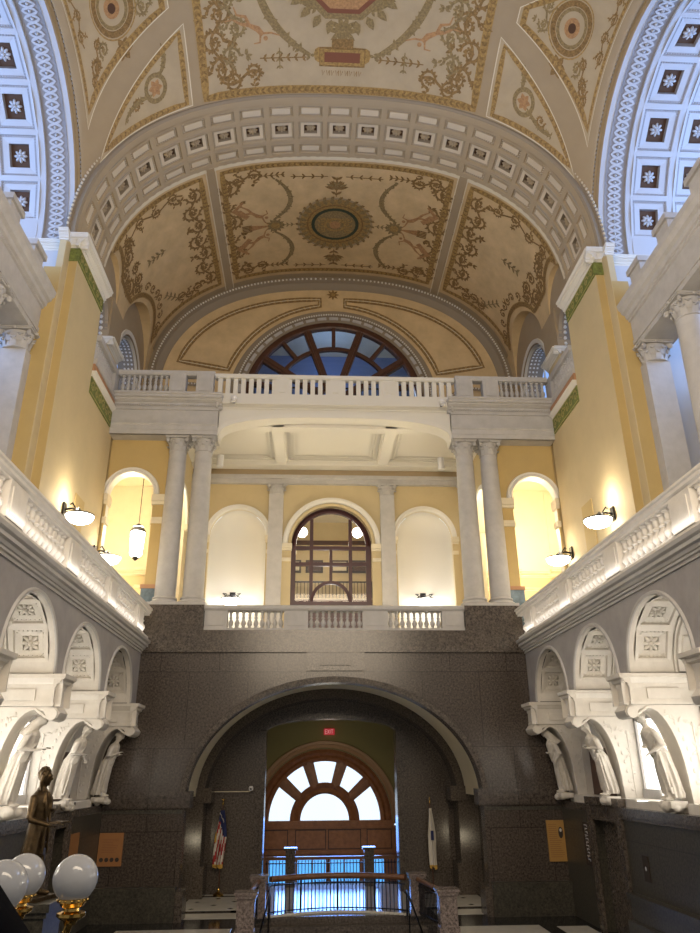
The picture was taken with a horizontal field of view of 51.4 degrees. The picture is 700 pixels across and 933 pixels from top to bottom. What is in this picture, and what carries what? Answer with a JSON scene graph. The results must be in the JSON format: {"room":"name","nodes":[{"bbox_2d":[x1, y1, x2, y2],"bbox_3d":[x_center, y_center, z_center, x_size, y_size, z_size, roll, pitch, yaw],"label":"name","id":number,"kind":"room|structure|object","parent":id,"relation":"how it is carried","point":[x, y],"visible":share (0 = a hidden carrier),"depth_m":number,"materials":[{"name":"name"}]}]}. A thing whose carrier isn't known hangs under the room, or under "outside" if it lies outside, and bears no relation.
{"room":"courthouse lobby","nodes":[
{"label":"courthouse lobby","id":0,"kind":"room"},
{"bbox_2d":[0,238,59,347],"bbox_3d":[-9.837,-2.937,13.861,5.550,9.520,7.670,1,-23,-3],"label":"wall","id":1,"kind":"structure","parent":0,"point":[50,246],"depth_m":18.98,"materials":[{"name":"grey paint"}]},
{"bbox_2d":[0,273,15,308],"bbox_3d":[-7.722,-1.183,14.472,0.924,5.930,0.924,1,-23,-3],"label":"column","id":2,"kind":"structure","parent":1,"relation":"attached to","point":[6,292],"depth_m":15.58,"materials":[{"name":"grey stone"}]},
{"bbox_2d":[0,187,55,459],"bbox_3d":[-7.735,-2.650,13.591,1.330,7.950,7.142,1,-23,-3],"label":"trim","id":3,"kind":"structure","parent":1,"relation":"attached to","point":[22,258],"depth_m":16.61,"materials":[{"name":"grey stone"}]},
{"bbox_2d":[0,0,86,237],"bbox_3d":[-9.813,-9.287,16.524,5.700,4.290,7.920,1,-23,-3],"label":"arch","id":4,"kind":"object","parent":1,"relation":"attached to","point":[22,172],"depth_m":19.16,"materials":[{"name":"grey paint"}]},
{"bbox_2d":[9,625,97,689],"bbox_3d":[-5.966,3.710,14.651,1.230,1.303,2.581,1,-23,-3],"label":"arch panel","id":5,"kind":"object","parent":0,"point":[82,662],"depth_m":15.55,"materials":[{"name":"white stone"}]},
{"bbox_2d":[11,222,143,545],"bbox_3d":[-7.650,-1.242,21.509,1.320,12.300,9.200,1,-23,-3],"label":"wall pier","id":6,"kind":"object","parent":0,"point":[63,438],"visible":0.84,"depth_m":18.79,"materials":[{"name":"yellow paint"}]},
{"bbox_2d":[61,502,94,524],"bbox_3d":[-6.675,1.149,17.892,0.779,0.530,0.710,1,-23,-3],"label":"wall sconce","id":7,"kind":"object","parent":6,"relation":"attached to","point":[75,516],"visible":1,"depth_m":17.68,"materials":[{"name":"white glass"}]},
{"bbox_2d":[93,335,119,399],"bbox_3d":[-7.228,-2.853,21.479,0.260,0.960,2.250,1,-23,-3],"label":"stone balustrade","id":8,"kind":"structure","parent":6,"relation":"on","point":[103,359],"depth_m":21.32,"materials":[{"name":"grey stone"}]},
{"bbox_2d":[93,545,120,564],"bbox_3d":[-6.817,2.486,20.418,0.779,0.530,0.710,1,-23,-3],"label":"wall sconce","id":9,"kind":"object","parent":6,"relation":"attached to","point":[112,559],"visible":0.56,"depth_m":20.20,"materials":[{"name":"white glass"}]},
{"bbox_2d":[0,437,169,932],"bbox_3d":[-7.411,3.010,16.796,4.440,14.000,18.800,1,-23,-3],"label":"wall","id":10,"kind":"structure","parent":0,"point":[25,569],"depth_m":16.29,"materials":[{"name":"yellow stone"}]},
{"bbox_2d":[0,647,17,705],"bbox_3d":[-5.627,3.771,9.836,1.568,2.510,0.687,1,-23,-3],"label":"trim","id":11,"kind":"structure","parent":10,"relation":"attached to","point":[7,657],"depth_m":10.42,"materials":[{"name":"white stone"}]},
{"bbox_2d":[0,717,36,806],"bbox_3d":[-6.518,5.566,13.839,0.085,1.660,2.440,1,-23,-3],"label":"window","id":12,"kind":"structure","parent":10,"relation":"in","point":[22,796],"depth_m":14.63,"materials":[{"name":"white glass"}]},
{"bbox_2d":[0,715,50,820],"bbox_3d":[-5.601,5.140,12.473,0.770,1.660,0.656,11,-25,-25],"label":"marble statue","id":13,"kind":"object","parent":10,"relation":"on","point":[12,778],"visible":0.99,"depth_m":12.32,"materials":[{"name":"white stone"}]},
{"bbox_2d":[2,592,53,672],"bbox_3d":[-5.817,2.566,11.937,1.230,1.303,2.581,1,-23,-3],"label":"arch panel","id":14,"kind":"object","parent":10,"relation":"attached to","point":[26,635],"depth_m":12.82,"materials":[{"name":"white stone"}]},
{"bbox_2d":[0,674,76,779],"bbox_3d":[-5.777,4.915,12.551,1.568,2.510,0.687,1,-23,-3],"label":"trim","id":15,"kind":"structure","parent":10,"relation":"attached to","point":[26,696],"depth_m":12.66,"materials":[{"name":"white stone"}]},
{"bbox_2d":[26,691,115,803],"bbox_3d":[-5.926,6.060,15.266,1.568,2.510,0.687,1,-23,-3],"label":"trim","id":16,"kind":"structure","parent":10,"relation":"attached to","point":[94,708],"depth_m":15.29,"materials":[{"name":"white stone"}]},
{"bbox_2d":[52,725,92,810],"bbox_3d":[-5.837,6.282,15.180,0.638,1.682,0.650,-15,-27,31],"label":"marble statue","id":17,"kind":"object","parent":10,"relation":"on","point":[64,781],"visible":0.98,"depth_m":15.01,"materials":[{"name":"white stone"}]},
{"bbox_2d":[68,832,79,856],"bbox_3d":[-5.955,8.216,15.659,0.048,0.560,0.600,1,-23,-3],"label":"wall plaque","id":18,"kind":"object","parent":10,"relation":"attached to","point":[74,840],"visible":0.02,"depth_m":15.66,"materials":[{"name":"brown metal"}]},
{"bbox_2d":[0,450,152,637],"bbox_3d":[-5.186,1.754,13.650,0.380,0.840,12.790,1,-23,-3],"label":"stone balustrade","id":19,"kind":"object","parent":10,"relation":"on","point":[23,506],"visible":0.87,"depth_m":12.73,"materials":[{"name":"white stone"}]},
{"bbox_2d":[90,732,124,805],"bbox_3d":[-5.984,7.424,17.890,0.629,1.686,0.650,18,-29,-37],"label":"marble statue","id":20,"kind":"object","parent":10,"relation":"on","point":[100,785],"visible":0.99,"depth_m":17.72,"materials":[{"name":"white stone"}]},
{"bbox_2d":[72,645,129,702],"bbox_3d":[-6.116,4.855,17.366,1.230,1.303,2.581,1,-23,-3],"label":"arch panel","id":21,"kind":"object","parent":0,"point":[118,683],"depth_m":18.27,"materials":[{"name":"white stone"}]},
{"bbox_2d":[129,480,145,560],"bbox_3d":[-7.099,1.437,24.648,0.520,3.610,0.507,1,-23,-3],"label":"hanging lantern","id":22,"kind":"object","parent":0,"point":[137,536],"visible":0.97,"depth_m":24.04,"materials":[{"name":"white glass"}]},
{"bbox_2d":[222,331,437,517],"bbox_3d":[-0.858,-2.784,31.118,10.200,8.300,6.400,1,-23,-3],"label":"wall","id":23,"kind":"structure","parent":0,"point":[333,362],"depth_m":35.10,"materials":[{"name":"blue glass"}]},
{"bbox_2d":[146,277,515,396],"bbox_3d":[-0.679,-4.103,27.861,14.000,7.800,0.635,1,-23,-3],"label":"wall","id":24,"kind":"structure","parent":0,"point":[226,332],"depth_m":28.44,"materials":[{"name":"beige paint"}]},
{"bbox_2d":[246,323,422,396],"bbox_3d":[-0.626,-3.073,27.525,6.840,5.540,0.260,1,-23,-3],"label":"window","id":25,"kind":"structure","parent":24,"relation":"in","point":[263,359],"depth_m":27.99,"materials":[{"name":"brown wood"}]},
{"bbox_2d":[266,720,395,823],"bbox_3d":[-0.742,11.905,24.388,5.560,7.000,4.400,1,-23,-3],"label":"wall","id":26,"kind":"structure","parent":0,"point":[371,743],"depth_m":27.10,"materials":[{"name":"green paint"}]},
{"bbox_2d":[266,855,284,882],"bbox_3d":[-2.492,14.763,25.216,0.900,2.400,0.120,1,-23,-3],"label":"door","id":27,"kind":"structure","parent":26,"relation":"in","point":[266,855],"depth_m":25.57,"materials":[{"name":"red wood"}]},
{"bbox_2d":[295,854,329,882],"bbox_3d":[-1.318,14.778,25.274,1.250,2.400,0.120,1,-23,-3],"label":"door","id":28,"kind":"structure","parent":26,"relation":"in","point":[296,861],"depth_m":25.62,"materials":[{"name":"red wood"}]},
{"bbox_2d":[265,749,393,826],"bbox_3d":[-0.921,11.735,26.623,5.000,2.610,0.300,1,-23,-3],"label":"window","id":29,"kind":"structure","parent":26,"relation":"in","point":[306,760],"depth_m":26.54,"materials":[{"name":"red wood"}]},
{"bbox_2d":[324,728,334,734],"bbox_3d":[-0.777,9.926,27.213,0.400,0.220,0.092,1,-23,-3],"label":"exit sign","id":30,"kind":"object","parent":26,"relation":"attached to","point":[331,731],"visible":1,"depth_m":27.18,"materials":[{"name":"red"}]},
{"bbox_2d":[263,853,396,880],"bbox_3d":[-0.795,14.795,25.323,5.500,2.400,0.130,1,-23,-3],"label":"trim","id":31,"kind":"structure","parent":26,"relation":"attached to","point":[394,871],"depth_m":25.63,"materials":[{"name":"red wood"}]},
{"bbox_2d":[264,825,396,854],"bbox_3d":[-0.806,13.311,25.922,5.200,0.880,0.280,1,-23,-3],"label":"trim","id":32,"kind":"structure","parent":26,"relation":"attached to","point":[311,839],"depth_m":25.85,"materials":[{"name":"red wood"}]},
{"bbox_2d":[326,854,362,880],"bbox_3d":[-0.195,14.793,25.330,1.300,2.400,0.120,1,-23,-3],"label":"door","id":33,"kind":"structure","parent":26,"relation":"in","point":[361,864],"depth_m":25.66,"materials":[{"name":"red wood"}]},
{"bbox_2d":[88,630,575,924],"bbox_3d":[-0.386,7.743,18.893,14.600,6.800,0.980,1,-23,-3],"label":"wall","id":34,"kind":"structure","parent":0,"point":[192,683],"depth_m":18.95,"materials":[{"name":"stone"}]},
{"bbox_2d":[70,703,144,805],"bbox_3d":[-6.080,7.236,18.057,1.568,2.510,0.854,1,-23,-3],"label":"trim","id":35,"kind":"structure","parent":34,"relation":"attached to","point":[124,716],"depth_m":17.97,"materials":[{"name":"white stone"}]},
{"bbox_2d":[96,833,123,866],"bbox_3d":[-5.797,9.265,17.584,0.580,0.720,0.050,1,-23,-3],"label":"wall plaque","id":36,"kind":"object","parent":34,"relation":"attached to","point":[110,846],"visible":0.98,"depth_m":17.57,"materials":[{"name":"brown metal"}]},
{"bbox_2d":[144,604,204,629],"bbox_3d":[-4.835,4.285,20.258,1.640,0.700,0.900,1,-23,-3],"label":"plinth","id":37,"kind":"object","parent":34,"relation":"on","point":[163,616],"visible":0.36,"depth_m":19.86,"materials":[{"name":"stone"}]},
{"bbox_2d":[147,435,192,603],"bbox_3d":[-5.237,1.566,21.382,0.826,5.189,0.826,1,-23,-3],"label":"column","id":38,"kind":"structure","parent":37,"relation":"on","point":[169,545],"depth_m":21.12,"materials":[{"name":"grey stone"}]},
{"bbox_2d":[175,435,217,604],"bbox_3d":[-4.458,1.576,21.421,0.826,5.189,0.826,1,-23,-3],"label":"column","id":39,"kind":"structure","parent":37,"relation":"on","point":[196,548],"depth_m":21.15,"materials":[{"name":"grey stone"}]},
{"bbox_2d":[204,605,464,629],"bbox_3d":[-0.411,4.259,20.295,7.240,0.710,0.360,1,-23,-3],"label":"stone balustrade","id":40,"kind":"object","parent":34,"relation":"on","point":[374,617],"visible":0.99,"depth_m":20.20,"materials":[{"name":"grey stone"}]},
{"bbox_2d":[464,605,523,629],"bbox_3d":[3.993,4.398,20.696,1.640,0.700,0.900,1,-23,-3],"label":"plinth","id":41,"kind":"object","parent":34,"relation":"on","point":[476,617],"visible":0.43,"depth_m":20.30,"materials":[{"name":"stone"}]},
{"bbox_2d":[450,439,492,605],"bbox_3d":[3.572,1.679,21.819,0.826,5.189,0.826,1,-23,-3],"label":"column","id":42,"kind":"structure","parent":41,"relation":"on","point":[473,581],"depth_m":21.55,"materials":[{"name":"grey stone"}]},
{"bbox_2d":[474,439,518,605],"bbox_3d":[4.331,1.689,21.857,0.826,5.189,0.826,1,-23,-3],"label":"column","id":43,"kind":"structure","parent":41,"relation":"on","point":[498,572],"depth_m":21.59,"materials":[{"name":"grey stone"}]},
{"bbox_2d":[546,820,567,861],"bbox_3d":[5.158,9.338,18.149,0.440,0.920,0.063,1,-23,-3],"label":"wall plaque","id":44,"kind":"object","parent":34,"relation":"attached to","point":[555,828],"visible":1,"depth_m":18.13,"materials":[{"name":"brown metal"}]},
{"bbox_2d":[521,702,593,800],"bbox_3d":[5.374,7.383,18.626,1.568,2.510,0.854,1,-23,-3],"label":"trim","id":45,"kind":"structure","parent":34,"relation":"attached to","point":[548,716],"depth_m":18.54,"materials":[{"name":"white stone"}]},
{"bbox_2d":[187,425,476,471],"bbox_3d":[-0.569,-0.666,24.753,10.000,0.350,3.500,1,-23,-3],"label":"ceiling","id":46,"kind":"structure","parent":0,"point":[278,447],"depth_m":25.06,"materials":[{"name":"white paint"}]},
{"bbox_2d":[216,454,223,467],"bbox_3d":[-4.434,-0.186,24.827,0.230,0.420,0.226,1,-23,-3],"label":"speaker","id":47,"kind":"object","parent":46,"relation":"attached to","point":[220,457],"visible":1,"depth_m":24.74,"materials":[{"name":"white plastic"}]},
{"bbox_2d":[437,457,444,470],"bbox_3d":[3.156,-0.088,25.203,0.230,0.420,0.226,1,-23,-3],"label":"ceiling spotlight","id":48,"kind":"object","parent":46,"relation":"attached to","point":[441,467],"visible":1,"depth_m":25.12,"materials":[{"name":"white plastic"}]},
{"bbox_2d":[109,390,554,448],"bbox_3d":[-0.458,-1.417,22.701,13.640,1.280,1.170,1,-23,-3],"label":"trim","id":49,"kind":"structure","parent":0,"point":[138,415],"depth_m":22.36,"materials":[{"name":"grey stone"}]},
{"bbox_2d":[119,369,215,391],"bbox_3d":[-5.665,-2.565,22.502,2.950,0.780,0.340,1,-23,-3],"label":"stone balustrade","id":50,"kind":"object","parent":49,"relation":"on","point":[205,382],"visible":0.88,"depth_m":22.44,"materials":[{"name":"grey stone"}]},
{"bbox_2d":[453,376,546,397],"bbox_3d":[4.771,-2.432,23.020,2.950,0.780,0.340,1,-23,-3],"label":"stone balustrade","id":51,"kind":"object","parent":49,"relation":"on","point":[463,385],"visible":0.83,"depth_m":22.95,"materials":[{"name":"grey stone"}]},
{"bbox_2d":[176,452,488,627],"bbox_3d":[-0.574,2.677,23.995,10.470,6.900,4.300,1,-23,-3],"label":"wall","id":52,"kind":"structure","parent":0,"point":[419,554],"depth_m":25.73,"materials":[{"name":"yellow paint"}]},
{"bbox_2d":[221,592,241,604],"bbox_3d":[-4.067,4.492,24.901,0.710,0.530,0.779,1,-23,-3],"label":"wall sconce","id":53,"kind":"object","parent":52,"relation":"attached to","point":[230,599],"visible":0.94,"depth_m":24.64,"materials":[{"name":"white glass"}]},
{"bbox_2d":[290,508,371,627],"bbox_3d":[-0.659,3.959,24.977,2.800,5.300,0.170,1,-23,-3],"label":"window","id":54,"kind":"structure","parent":52,"relation":"in","point":[351,518],"depth_m":25.16,"materials":[{"name":"brown wood"}]},
{"bbox_2d":[217,397,451,449],"bbox_3d":[-0.463,-1.333,22.785,7.400,1.350,0.850,1,-23,-3],"label":"trim","id":55,"kind":"structure","parent":52,"relation":"attached to","point":[427,416],"depth_m":22.70,"materials":[{"name":"white paint"}]},
{"bbox_2d":[415,593,434,605],"bbox_3d":[2.594,4.577,25.232,0.710,0.530,0.779,1,-23,-3],"label":"wall sconce","id":56,"kind":"object","parent":52,"relation":"attached to","point":[423,600],"visible":0.98,"depth_m":24.96,"materials":[{"name":"white glass"}]},
{"bbox_2d":[181,684,485,899],"bbox_3d":[-0.499,9.000,20.845,9.200,6.000,4.400,1,-23,-3],"label":"archway","id":57,"kind":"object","parent":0,"point":[429,760],"depth_m":21.89,"materials":[{"name":"grey stone"}]},
{"bbox_2d":[295,509,372,604],"bbox_3d":[-0.808,4.472,28.252,4.200,7.100,6.450,1,-23,-3],"label":"wall","id":58,"kind":"structure","parent":0,"point":[328,530],"depth_m":31.77,"materials":[{"name":"yellow paint"}]},
{"bbox_2d":[295,581,365,597],"bbox_3d":[-0.936,5.192,30.630,3.900,0.720,0.060,1,-23,-3],"label":"gallery railing","id":59,"kind":"object","parent":58,"relation":"attached to","point":[297,582],"visible":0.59,"depth_m":30.68,"materials":[{"name":"black metal"}]},
{"bbox_2d":[352,527,361,537],"bbox_3d":[0.263,1.539,27.183,0.380,2.340,0.374,1,-23,-3],"label":"globe pendant","id":60,"kind":"object","parent":58,"relation":"hanging from","point":[356,532],"visible":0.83,"depth_m":26.67,"materials":[{"name":"white glass"}]},
{"bbox_2d":[104,156,564,389],"bbox_3d":[-0.528,-6.255,25.357,14.000,5.420,6.430,1,-23,-3],"label":"ceiling","id":61,"kind":"structure","parent":0,"point":[454,238],"depth_m":25.41,"materials":[{"name":"beige paint"}]},
{"bbox_2d":[76,883,616,932],"bbox_3d":[-0.033,9.439,11.340,14.600,2.206,30.200,1,-23,-3],"label":"floor","id":62,"kind":"structure","parent":0,"point":[208,914],"depth_m":17.53,"materials":[{"name":"black stone"}]},
{"bbox_2d":[22,897,63,932],"bbox_3d":[-4.534,6.822,9.914,1.000,1.590,1.000,1,-23,-3],"label":"pedestal","id":63,"kind":"object","parent":62,"relation":"on","point":[42,919],"visible":0.31,"depth_m":9.82,"materials":[{"name":"stone"}]},
{"bbox_2d":[19,766,69,902],"bbox_3d":[-4.405,5.276,10.530,0.830,1.736,0.633,-5,-23,10],"label":"bronze statue","id":64,"kind":"object","parent":63,"relation":"on","point":[40,811],"visible":0.83,"depth_m":10.46,"materials":[{"name":"brown metal"}]},
{"bbox_2d":[48,821,69,823],"bbox_3d":[-4.138,5.058,10.340,0.200,0.025,0.230,-5,-23,10],"label":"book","id":65,"kind":"object","parent":64,"relation":"on","point":[54,822],"depth_m":10.25,"materials":[{"name":"brown metal"}]},
{"bbox_2d":[212,798,226,895],"bbox_3d":[-3.774,11.065,21.207,0.309,2.523,0.306,-19,-29,36],"label":"flag","id":66,"kind":"object","parent":62,"relation":"on","point":[221,832],"visible":1,"depth_m":21.17,"materials":[{"name":"multicoloured fabric"}]},
{"bbox_2d":[234,889,258,932],"bbox_3d":[-2.224,9.558,15.516,0.502,0.860,0.502,1,-23,-3],"label":"newel post","id":67,"kind":"object","parent":62,"relation":"on","point":[246,899],"visible":1,"depth_m":15.39,"materials":[{"name":"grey stone"}]},
{"bbox_2d":[250,879,260,920],"bbox_3d":[-2.225,10.016,16.622,0.110,0.795,1.856,-1,-23,1],"label":"stair railing","id":68,"kind":"object","parent":62,"relation":"on","point":[256,884],"visible":0.27,"depth_m":17.14,"materials":[{"name":"stone"}]},
{"bbox_2d":[249,874,268,918],"bbox_3d":[-2.223,10.453,17.692,0.449,0.900,0.449,1,-23,-3],"label":"newel post","id":69,"kind":"object","parent":62,"relation":"on","point":[263,878],"visible":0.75,"depth_m":17.61,"materials":[{"name":"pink stone"}]},
{"bbox_2d":[259,892,270,932],"bbox_3d":[-1.955,10.569,16.251,0.079,1.564,2.340,-1,-23,2],"label":"stair handrail","id":70,"kind":"object","parent":62,"relation":"on","point":[268,903],"visible":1,"depth_m":16.98,"materials":[{"name":"black metal"}]},
{"bbox_2d":[265,846,396,887],"bbox_3d":[-0.590,12.339,22.420,4.040,1.070,0.400,1,-23,-3],"label":"stair railing","id":71,"kind":"object","parent":62,"relation":"on","point":[369,856],"visible":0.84,"depth_m":22.39,"materials":[{"name":"black metal"}]},
{"bbox_2d":[266,872,408,917],"bbox_3d":[-0.300,10.600,18.035,3.470,0.867,0.750,1,-23,-3],"label":"stair railing","id":72,"kind":"object","parent":62,"relation":"on","point":[334,875],"visible":1,"depth_m":18.11,"materials":[{"name":"black metal"}]},
{"bbox_2d":[406,889,423,932],"bbox_3d":[1.525,10.613,16.424,0.079,1.564,2.340,3,-23,-7],"label":"stair handrail","id":73,"kind":"object","parent":62,"relation":"on","point":[408,898],"visible":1,"depth_m":17.21,"materials":[{"name":"black metal"}]},
{"bbox_2d":[406,871,426,915],"bbox_3d":[1.652,10.503,17.885,0.449,0.900,0.449,1,-23,-3],"label":"newel post","id":74,"kind":"object","parent":62,"relation":"on","point":[413,884],"visible":0.77,"depth_m":17.78,"materials":[{"name":"pink stone"}]},
{"bbox_2d":[416,877,437,923],"bbox_3d":[1.880,10.068,16.825,0.110,0.795,1.883,5,-23,-12],"label":"stair railing","id":75,"kind":"object","parent":62,"relation":"on","point":[425,883],"visible":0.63,"depth_m":17.02,"materials":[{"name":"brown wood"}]},
{"bbox_2d":[428,796,436,891],"bbox_3d":[2.415,11.143,21.507,0.300,2.520,0.308,1,-23,-3],"label":"flag","id":76,"kind":"object","parent":62,"relation":"on","point":[431,828],"visible":0.94,"depth_m":21.46,"materials":[{"name":"white fabric"}]},
{"bbox_2d":[433,886,460,932],"bbox_3d":[2.110,9.614,15.731,0.502,0.860,0.502,1,-23,-3],"label":"newel post","id":77,"kind":"object","parent":62,"relation":"on","point":[447,908],"visible":1,"depth_m":15.60,"materials":[{"name":"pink stone"}]},
{"bbox_3d":[-2.831,5.405,5.824,0.520,1.000,0.520,1,-23,-3],"label":"newel post","id":78,"kind":"object","parent":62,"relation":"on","visible":0},
{"bbox_2d":[0,853,97,932],"bbox_3d":[-3.028,4.250,6.354,1.284,1.545,1.062,-18,-29,36],"label":"globe lamp","id":79,"kind":"object","parent":78,"relation":"on","point":[75,878],"visible":0.84,"depth_m":6.42,"materials":[{"name":"white glass"}]},
{"bbox_3d":[0.022,2.562,-0.101,3.600,1.600,3.400,1,-23,-3],"label":"trim","id":80,"kind":"structure","parent":62,"relation":"on","visible":0},
{"bbox_2d":[0,885,29,932],"bbox_3d":[-0.855,1.551,1.472,0.170,1.497,1.579,16,-28,-33],"label":"stair handrail","id":81,"kind":"object","parent":80,"relation":"on","point":[10,920],"visible":1,"depth_m":1.57,"materials":[{"name":"black"}]},
{"bbox_2d":[51,0,643,209],"bbox_3d":[-0.083,-9.981,17.352,14.000,6.066,7.400,1,-23,-3],"label":"ceiling","id":82,"kind":"structure","parent":0,"point":[540,70],"depth_m":19.80,"materials":[{"name":"beige paint"}]},
{"bbox_2d":[538,649,610,700],"bbox_3d":[5.539,5.004,17.945,1.230,1.303,2.581,1,-23,-3],"label":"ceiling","id":83,"kind":"structure","parent":0,"point":[553,679],"depth_m":18.81,"materials":[{"name":"white stone"}]},
{"bbox_2d":[517,233,662,566],"bbox_3d":[6.811,-1.057,22.227,1.320,12.300,9.200,1,-23,-3],"label":"wall pier","id":84,"kind":"object","parent":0,"point":[605,454],"visible":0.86,"depth_m":19.51,"materials":[{"name":"yellow paint"}]},
{"bbox_2d":[543,370,548,397],"bbox_3d":[7.065,-3.442,24.170,0.120,3.000,5.300,1,-23,-3],"label":"window","id":85,"kind":"structure","parent":84,"relation":"attached to","point":[545,374],"depth_m":26.00,"materials":[{"name":"blue"}]},
{"bbox_2d":[545,546,573,565],"bbox_3d":[6.005,2.572,20.870,0.779,0.530,0.710,1,-23,-3],"label":"wall sconce","id":86,"kind":"object","parent":84,"relation":"attached to","point":[559,559],"visible":1,"depth_m":20.65,"materials":[{"name":"white glass"}]},
{"bbox_2d":[545,345,574,405],"bbox_3d":[6.455,-2.679,22.157,0.260,0.960,2.250,1,-23,-3],"label":"stone balustrade","id":87,"kind":"object","parent":84,"relation":"on","point":[563,370],"visible":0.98,"depth_m":22.02,"materials":[{"name":"grey stone"}]},
{"bbox_2d":[583,506,615,528],"bbox_3d":[6.164,1.258,18.010,0.779,0.530,0.710,1,-23,-3],"label":"wall sconce","id":88,"kind":"object","parent":84,"relation":"attached to","point":[600,520],"visible":1,"depth_m":17.80,"materials":[{"name":"white glass"}]},
{"bbox_2d":[483,443,699,932],"bbox_3d":[6.931,3.194,17.507,4.440,14.000,18.800,1,-23,-3],"label":"wall","id":89,"kind":"structure","parent":0,"point":[613,894],"depth_m":15.38,"materials":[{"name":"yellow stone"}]},
{"bbox_2d":[541,730,573,799],"bbox_3d":[5.305,7.566,18.468,0.622,1.657,0.659,-15,-27,30],"label":"marble statue","id":90,"kind":"object","parent":89,"relation":"on","point":[564,782],"visible":0.99,"depth_m":18.29,"materials":[{"name":"white stone"}]},
{"bbox_2d":[582,822,592,865],"bbox_3d":[5.449,8.640,16.651,0.035,0.880,0.380,1,-23,-3],"label":"wall plaque","id":91,"kind":"object","parent":89,"relation":"attached to","point":[584,824],"visible":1,"depth_m":16.64,"materials":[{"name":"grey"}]},
{"bbox_2d":[557,690,643,797],"bbox_3d":[5.527,6.206,15.834,1.568,2.510,0.687,1,-23,-3],"label":"trim","id":92,"kind":"structure","parent":89,"relation":"attached to","point":[594,707],"depth_m":15.84,"materials":[{"name":"white stone"}]},
{"bbox_2d":[580,723,620,804],"bbox_3d":[5.433,6.432,15.749,0.637,1.675,0.656,18,-29,-36],"label":"marble statue","id":93,"kind":"object","parent":89,"relation":"on","point":[606,776],"visible":0.97,"depth_m":15.58,"materials":[{"name":"white stone"}]},
{"bbox_2d":[514,463,699,638],"bbox_3d":[5.061,1.885,14.159,0.380,0.840,12.790,1,-23,-3],"label":"stone balustrade","id":94,"kind":"object","parent":89,"relation":"on","point":[676,510],"visible":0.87,"depth_m":13.34,"materials":[{"name":"white stone"}]},
{"bbox_2d":[576,627,678,688],"bbox_3d":[5.688,3.860,15.230,1.230,1.303,2.581,1,-23,-3],"label":"arch panel","id":95,"kind":"object","parent":89,"relation":"attached to","point":[597,660],"depth_m":16.09,"materials":[{"name":"white stone"}]},
{"bbox_2d":[642,855,651,882],"bbox_3d":[5.611,7.614,13.757,0.045,0.440,0.240,1,-23,-3],"label":"intercom panel","id":96,"kind":"object","parent":89,"relation":"attached to","point":[645,859],"visible":1,"depth_m":13.74,"materials":[{"name":"brown"}]},
{"bbox_2d":[605,673,699,812],"bbox_3d":[5.677,5.061,13.120,1.568,2.510,0.687,1,-23,-3],"label":"trim","id":97,"kind":"structure","parent":89,"relation":"attached to","point":[666,698],"depth_m":13.17,"materials":[{"name":"white stone"}]},
{"bbox_2d":[633,714,680,800],"bbox_3d":[6.270,5.730,14.473,0.085,1.660,2.440,1,-23,-3],"label":"window","id":98,"kind":"structure","parent":89,"relation":"in","point":[651,786],"depth_m":15.23,"materials":[{"name":"white glass"}]},
{"bbox_2d":[634,713,687,812],"bbox_3d":[5.580,5.285,13.016,0.654,1.678,0.651,-17,-28,33],"label":"marble statue","id":99,"kind":"object","parent":89,"relation":"on","point":[669,780],"visible":0.98,"depth_m":12.85,"materials":[{"name":"white stone"}]},
{"bbox_2d":[677,647,699,705],"bbox_3d":[5.826,3.917,10.405,1.568,2.510,0.687,1,-23,-3],"label":"trim","id":100,"kind":"structure","parent":89,"relation":"attached to","point":[690,659],"depth_m":10.88,"materials":[{"name":"white stone"}]},
{"bbox_2d":[590,807,609,817],"bbox_3d":[5.461,7.594,15.973,0.015,0.160,1.264,1,-23,-3],"label":"sign lettering","id":101,"kind":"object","parent":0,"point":[590,807],"depth_m":15.85,"materials":[{"name":"brown"}]},
{"bbox_2d":[613,254,699,467],"bbox_3d":[9.787,-2.686,14.835,5.550,9.520,7.670,1,-23,-3],"label":"wall","id":102,"kind":"structure","parent":0,"point":[622,262],"depth_m":18.40,"materials":[{"name":"grey paint"}]},
{"bbox_2d":[66,94,606,282],"bbox_3d":[-0.306,-8.111,21.380,14.560,5.750,2.391,1,-23,-3],"label":"arch","id":103,"kind":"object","parent":102,"relation":"attached to","point":[311,127],"depth_m":21.81,"materials":[{"name":"beige paint"}]},
{"bbox_2d":[585,0,699,254],"bbox_3d":[9.661,-9.038,17.490,5.700,4.290,7.920,1,-23,-3],"label":"arch","id":104,"kind":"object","parent":102,"relation":"attached to","point":[677,71],"depth_m":19.80,"materials":[{"name":"grey paint"}]},
{"bbox_2d":[616,157,699,490],"bbox_3d":[7.715,-2.453,14.358,1.330,7.950,7.142,1,-23,-3],"label":"trim","id":105,"kind":"structure","parent":102,"relation":"attached to","point":[673,265],"depth_m":17.02,"materials":[{"name":"grey stone"}]},
{"bbox_2d":[630,595,691,671],"bbox_3d":[5.838,2.715,12.515,1.230,1.303,2.581,1,-23,-3],"label":"ceiling","id":106,"kind":"structure","parent":0,"point":[661,633],"depth_m":13.37,"materials":[{"name":"white stone"}]},
{"bbox_2d":[660,290,699,442],"bbox_3d":[7.578,-0.988,15.231,0.924,5.930,0.924,1,-23,-3],"label":"column","id":107,"kind":"structure","parent":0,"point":[683,306],"depth_m":15.84,"materials":[{"name":"grey stone"}]},
{"label":"outside","id":108,"kind":"structure","parent":0,"visible":0},
{"bbox_2d":[210,517,444,882],"bbox_3d":[-2.534,18.718,59.340,120.000,50.000,0.001,1,-23,-3],"label":"sky","id":109,"kind":"structure","parent":108,"point":[321,806],"depth_m":56.18,"materials":[{"name":"white"}]},
{"bbox_3d":[-0.598,2.691,24.477,15.200,7.450,11.600,1,-23,-3],"label":"floor","id":110,"kind":"structure","parent":0,"visible":0},
{"bbox_2d":[216,373,453,399],"bbox_3d":[-0.454,-2.445,22.901,7.500,0.790,0.280,1,-23,-3],"label":"stone balustrade","id":111,"kind":"object","parent":110,"relation":"on","point":[281,384],"visible":0.94,"depth_m":22.84,"materials":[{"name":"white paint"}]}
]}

